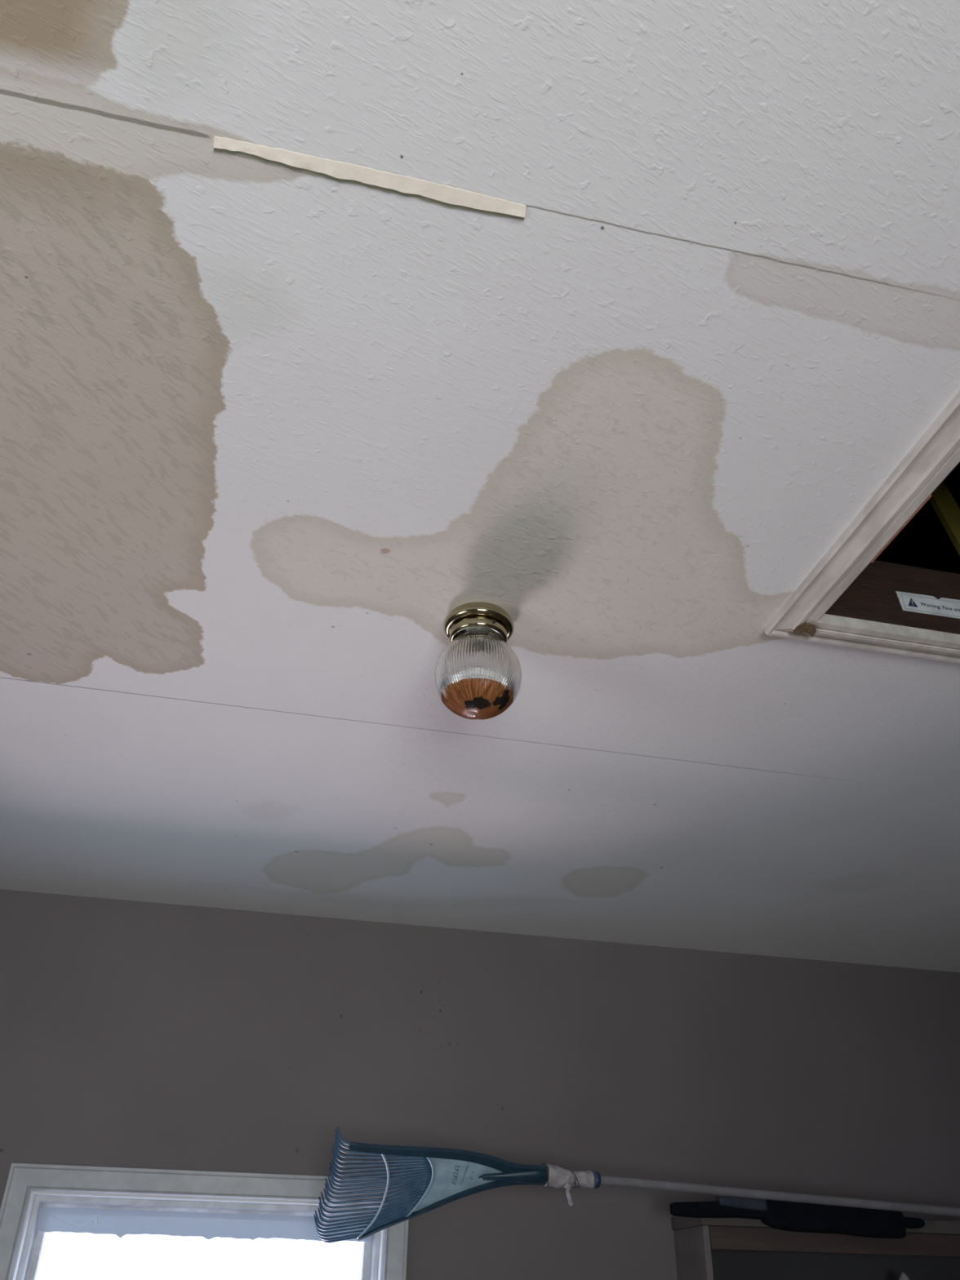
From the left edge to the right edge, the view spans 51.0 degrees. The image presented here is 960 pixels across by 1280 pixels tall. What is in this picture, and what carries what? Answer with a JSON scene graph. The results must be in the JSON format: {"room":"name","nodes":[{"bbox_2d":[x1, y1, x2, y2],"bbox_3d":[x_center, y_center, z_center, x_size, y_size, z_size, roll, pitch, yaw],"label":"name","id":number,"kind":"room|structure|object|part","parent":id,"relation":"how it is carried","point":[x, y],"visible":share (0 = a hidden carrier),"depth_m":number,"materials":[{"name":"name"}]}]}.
{"room":"damaged room","nodes":[
{"label":"damaged room","id":0,"kind":"room"},
{"bbox_2d":[0,0,959,972],"bbox_3d":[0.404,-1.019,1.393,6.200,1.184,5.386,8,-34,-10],"label":"ceiling","id":1,"kind":"structure","parent":0,"point":[330,331],"depth_m":1.46,"materials":[{"name":"paint"}]},
{"bbox_2d":[433,601,521,719],"bbox_3d":[-0.004,0.045,1.760,0.153,0.195,0.153,-22,-40,31],"label":"ceiling lamp","id":2,"kind":"object","parent":1,"relation":"attached to","point":[477,675],"visible":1,"depth_m":1.70,"materials":[{"name":"clear glass"}]},
{"bbox_2d":[764,390,959,662],"bbox_3d":[0.971,-0.244,1.589,0.746,0.170,0.826,8,-34,-10],"label":"attic hatch","id":3,"kind":"object","parent":1,"relation":"attached to","point":[851,598],"visible":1,"depth_m":1.78,"materials":[{"name":"paint"}]},
{"bbox_2d":[792,621,816,637],"bbox_3d":[0.580,-0.026,1.793,0.043,0.023,0.030,15,-36,-19],"label":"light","id":4,"kind":"object","parent":3,"relation":"on","point":[806,628],"depth_m":1.78,"materials":[{"name":"brown"}]},
{"bbox_2d":[928,480,959,555],"bbox_3d":[1.052,-0.210,2.182,0.224,0.795,0.014,8,-34,-10],"label":"brace","id":5,"kind":"object","parent":1,"relation":"attached to","point":[943,502],"visible":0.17,"depth_m":2.22,"materials":[{"name":"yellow wood"}]},
{"bbox_2d":[0,888,959,1279],"bbox_3d":[-0.234,1.992,2.615,6.200,2.490,0.130,8,-34,-10],"label":"wall","id":6,"kind":"structure","parent":0,"point":[136,1034],"depth_m":3.06,"materials":[{"name":"grey paint"}]},
{"bbox_2d":[0,1162,410,1279],"bbox_3d":[-0.739,2.050,2.419,1.065,1.364,0.140,8,-34,-10],"label":"window","id":7,"kind":"structure","parent":6,"relation":"in","point":[120,1213],"depth_m":2.72,"materials":[{"name":"white paint"}]},
{"bbox_3d":[-0.748,2.072,2.453,0.897,1.196,0.020,8,-34,-10],"label":"sash","id":8,"kind":"part","parent":7,"relation":"part of","materials":[{"name":"plastic"}]},
{"bbox_3d":[0.356,1.559,-0.332,6.200,0.050,5.386,8,-34,-10],"label":"floor","id":9,"kind":"structure","parent":0,"visible":0},
{"bbox_2d":[671,1216,959,1279],"bbox_3d":[1.089,2.405,2.481,1.066,1.694,0.223,8,-34,-10],"label":"tall cabinet","id":10,"kind":"object","parent":9,"relation":"on","point":[706,1248],"visible":0.85,"depth_m":2.87,"materials":[{"name":"brown wood"}]},
{"bbox_2d":[313,1126,959,1243],"bbox_3d":[0.610,1.482,2.672,2.068,0.236,0.321,6,-34,-7],"label":"rake","id":11,"kind":"object","parent":10,"relation":"on","point":[446,1175],"visible":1,"depth_m":2.56,"materials":[{"name":"blue plastic"}]},
{"bbox_3d":[-0.030,1.388,2.566,0.269,0.124,0.182,8,-34,-10],"label":"rake plate","id":12,"kind":"part","parent":11,"relation":"part of","materials":[{"name":"blue plastic"}]},
{"bbox_2d":[478,1166,548,1185],"bbox_3d":[0.084,1.361,2.567,0.176,0.042,0.047,8,-34,-10],"label":"socket","id":13,"kind":"object","parent":11,"relation":"attached to","point":[487,1175],"depth_m":2.56,"materials":[{"name":"teal plastic"}]},
{"bbox_3d":[0.583,2.352,2.385,0.018,1.661,0.211,8,-34,-10],"label":"panel","id":14,"kind":"part","parent":10,"relation":"part of","materials":[{"name":"grey wood"}]},
{"bbox_2d":[670,1195,924,1238],"bbox_3d":[0.889,1.601,2.795,0.751,0.089,0.049,8,-34,-10],"label":"umbrella","id":15,"kind":"object","parent":10,"relation":"on","point":[793,1216],"visible":0.9,"depth_m":2.78,"materials":[{"name":"black fabric"}]},
{"bbox_3d":[1.120,1.702,2.843,1.011,0.055,0.020,8,-34,-10],"label":"header rail","id":16,"kind":"part","parent":10,"relation":"part of","materials":[{"name":"brown wood"}]},
{"bbox_3d":[1.065,2.435,2.584,1.014,1.559,0.008,8,-34,-10],"label":"panel","id":17,"kind":"part","parent":10,"relation":"part of","materials":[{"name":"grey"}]}
]}

